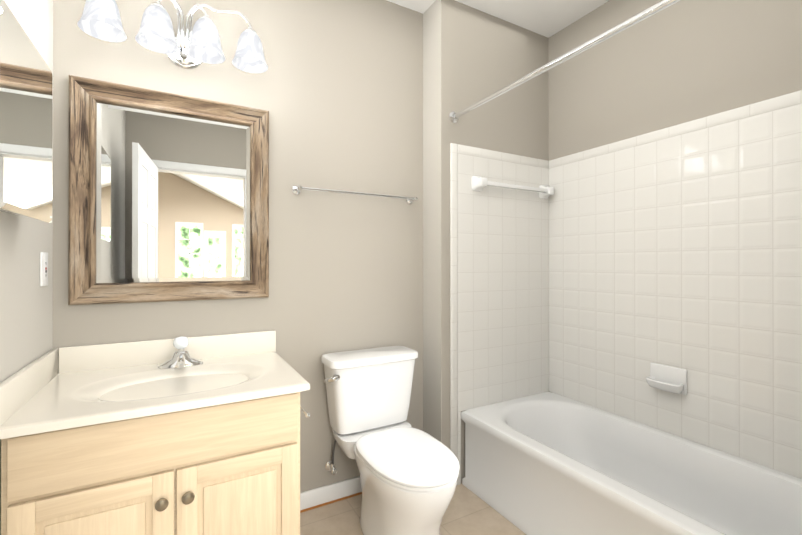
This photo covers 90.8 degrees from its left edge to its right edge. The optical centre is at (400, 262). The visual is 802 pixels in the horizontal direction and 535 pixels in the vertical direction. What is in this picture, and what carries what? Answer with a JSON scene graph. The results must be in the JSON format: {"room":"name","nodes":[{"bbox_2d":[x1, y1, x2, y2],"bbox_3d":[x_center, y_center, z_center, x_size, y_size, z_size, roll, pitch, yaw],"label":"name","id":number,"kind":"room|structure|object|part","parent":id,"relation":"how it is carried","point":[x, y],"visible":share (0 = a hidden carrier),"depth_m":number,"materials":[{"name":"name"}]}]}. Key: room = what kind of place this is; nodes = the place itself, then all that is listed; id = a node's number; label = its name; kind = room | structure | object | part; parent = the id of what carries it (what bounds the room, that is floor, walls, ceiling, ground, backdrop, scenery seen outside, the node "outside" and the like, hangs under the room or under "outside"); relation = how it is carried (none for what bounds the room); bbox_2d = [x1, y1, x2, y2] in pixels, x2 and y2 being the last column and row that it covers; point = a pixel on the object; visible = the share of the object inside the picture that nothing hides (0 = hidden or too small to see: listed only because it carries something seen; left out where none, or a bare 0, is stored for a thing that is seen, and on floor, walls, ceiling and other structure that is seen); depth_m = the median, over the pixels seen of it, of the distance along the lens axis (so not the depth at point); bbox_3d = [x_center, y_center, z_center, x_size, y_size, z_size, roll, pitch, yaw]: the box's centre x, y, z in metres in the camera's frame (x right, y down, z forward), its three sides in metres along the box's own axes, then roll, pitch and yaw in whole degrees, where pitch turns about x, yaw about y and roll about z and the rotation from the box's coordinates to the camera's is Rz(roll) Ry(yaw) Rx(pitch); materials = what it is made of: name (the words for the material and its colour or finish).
{"room":"bathroom","nodes":[
{"label":"bathroom","id":0,"kind":"room"},
{"bbox_2d":[0,0,52,534],"bbox_3d":[-0.778,-0.113,0.421,0.120,2.620,2.320,0,0,-29],"label":"wall","id":1,"kind":"structure","parent":0,"point":[26,318],"depth_m":1.22,"materials":[{"name":"grey paint"}]},
{"bbox_2d":[0,0,51,223],"bbox_3d":[-0.978,-0.346,0.988,0.079,0.458,0.418,0,0,-29],"label":"mirrored medicine cabinet","id":2,"kind":"object","parent":1,"relation":"attached to","point":[25,130],"visible":1,"depth_m":0.97,"materials":[{"name":"silver metal"}]},
{"bbox_2d":[40,252,47,285],"bbox_3d":[-1.226,0.022,1.361,0.009,0.116,0.072,0,0,-29],"label":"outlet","id":3,"kind":"object","parent":1,"relation":"attached to","point":[43,268],"visible":1,"depth_m":1.35,"materials":[{"name":"white plastic"}]},
{"bbox_2d":[53,0,422,492],"bbox_3d":[-0.663,-0.109,1.881,1.740,2.620,0.120,0,0,-29],"label":"wall","id":4,"kind":"structure","parent":0,"point":[335,89],"depth_m":1.94,"materials":[{"name":"beige paint"}]},
{"bbox_2d":[68,75,268,304],"bbox_3d":[-0.924,-0.269,1.649,0.718,0.857,0.030,0,0,-29],"label":"framed mirror","id":5,"kind":"object","parent":4,"relation":"attached to","point":[168,196],"visible":1,"depth_m":1.63,"materials":[{"name":"brown wood"}]},
{"bbox_2d":[77,0,267,72],"bbox_3d":[-0.875,-0.943,1.583,0.650,0.246,0.196,0,0,-29],"label":"sconce","id":6,"kind":"object","parent":4,"relation":"attached to","point":[181,58],"depth_m":1.57,"materials":[{"name":"white glass"}]},
{"bbox_3d":[-0.863,-0.908,1.561,0.650,0.135,0.144,0,0,-29],"label":"vanity light fixture shade","id":7,"kind":"part","parent":6,"relation":"part of","materials":[{"name":"white glass"}]},
{"bbox_2d":[300,476,361,512],"bbox_3d":[-0.167,1.155,1.975,0.880,0.092,0.192,0,0,-29],"label":"baseboard","id":8,"kind":"structure","parent":4,"relation":"attached to","point":[327,494],"depth_m":1.97,"materials":[{"name":"white wood"}]},
{"bbox_2d":[292,185,417,203],"bbox_3d":[-0.209,-0.348,2.022,0.672,0.042,0.075,0,0,-29],"label":"towel rail","id":9,"kind":"object","parent":4,"relation":"attached to","point":[296,190],"visible":1,"depth_m":1.97,"materials":[{"name":"silver metal"}]},
{"bbox_2d":[300,483,526,534],"bbox_3d":[0.311,1.249,1.093,2.680,0.100,2.440,0,0,-29],"label":"floor","id":10,"kind":"structure","parent":0,"point":[468,512],"depth_m":1.85,"materials":[{"name":"tile"}]},
{"bbox_2d":[0,330,309,534],"bbox_3d":[-0.783,0.746,1.408,0.829,0.906,0.583,0,0,-29],"label":"bathroom vanity","id":11,"kind":"object","parent":10,"relation":"on","point":[184,435],"visible":1,"depth_m":1.22,"materials":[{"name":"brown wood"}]},
{"bbox_2d":[321,346,458,534],"bbox_3d":[-0.035,0.824,1.739,0.485,0.752,0.733,0,0,-29],"label":"toilet","id":12,"kind":"object","parent":10,"relation":"on","point":[408,473],"visible":1,"depth_m":1.74,"materials":[{"name":"white ceramic"}]},
{"bbox_2d":[461,392,801,534],"bbox_3d":[0.996,1.002,1.656,0.694,0.394,1.518,0,0,-29],"label":"bathtub","id":13,"kind":"object","parent":10,"relation":"on","point":[547,463],"visible":1,"depth_m":1.73,"materials":[{"name":"white ceramic"}]},
{"bbox_2d":[423,0,440,441],"bbox_3d":[0.170,-0.109,2.172,0.001,2.620,0.180,0,0,-29],"label":"wall","id":14,"kind":"structure","parent":0,"point":[432,220],"depth_m":2.17,"materials":[{"name":"grey paint"}]},
{"bbox_2d":[441,0,548,482],"bbox_3d":[0.552,-0.108,2.454,0.940,2.620,0.300,0,0,-29],"label":"wall","id":15,"kind":"structure","parent":0,"point":[483,54],"depth_m":2.23,"materials":[{"name":"beige paint"}]},
{"bbox_2d":[450,143,548,484],"bbox_3d":[0.598,0.280,2.302,0.764,1.842,0.008,0,0,-29],"label":"wall tile","id":16,"kind":"structure","parent":15,"relation":"attached to","point":[499,294],"depth_m":2.27,"materials":[{"name":"white tile"}]},
{"bbox_2d":[471,176,553,198],"bbox_3d":[0.671,-0.438,2.303,0.610,0.084,0.064,0,0,-29],"label":"towel rail","id":17,"kind":"object","parent":16,"relation":"attached to","point":[479,183],"visible":1,"depth_m":2.25,"materials":[{"name":"white ceramic"}]},
{"bbox_2d":[387,0,608,37],"bbox_3d":[0.311,-1.471,1.099,2.680,0.100,2.440,0,0,-29],"label":"ceiling","id":18,"kind":"structure","parent":0,"point":[548,18],"depth_m":2.22,"materials":[{"name":"white paint"}]},
{"bbox_2d":[548,0,801,392],"bbox_3d":[1.503,-0.110,1.587,0.120,2.620,2.140,0,0,-29],"label":"wall","id":19,"kind":"structure","parent":0,"point":[681,62],"depth_m":1.89,"materials":[{"name":"beige paint"}]},
{"bbox_2d":[646,362,686,394],"bbox_3d":[1.235,0.545,1.854,0.070,0.116,0.160,0,0,-29],"label":"soap dish","id":20,"kind":"object","parent":19,"relation":"attached to","point":[667,378],"visible":0.98,"depth_m":1.85,"materials":[{"name":"white ceramic"}]},
{"bbox_2d":[549,90,801,478],"bbox_3d":[1.298,0.081,1.823,0.008,1.446,1.510,0,0,-29],"label":"wall tile","id":21,"kind":"structure","parent":19,"relation":"attached to","point":[678,246],"depth_m":1.78,"materials":[{"name":"white tile"}]},
{"bbox_3d":[1.444,-0.112,0.751,0.795,2.620,0.497,0,0,-29],"label":"wall","id":22,"kind":"structure","parent":0,"visible":0},
{"bbox_2d":[449,0,680,122],"bbox_3d":[0.654,-0.785,1.468,0.060,0.060,1.523,0,0,-29],"label":"rod","id":23,"kind":"object","parent":22,"relation":"attached to","point":[624,25],"visible":1,"depth_m":1.47,"materials":[{"name":"silver metal"}]}
]}

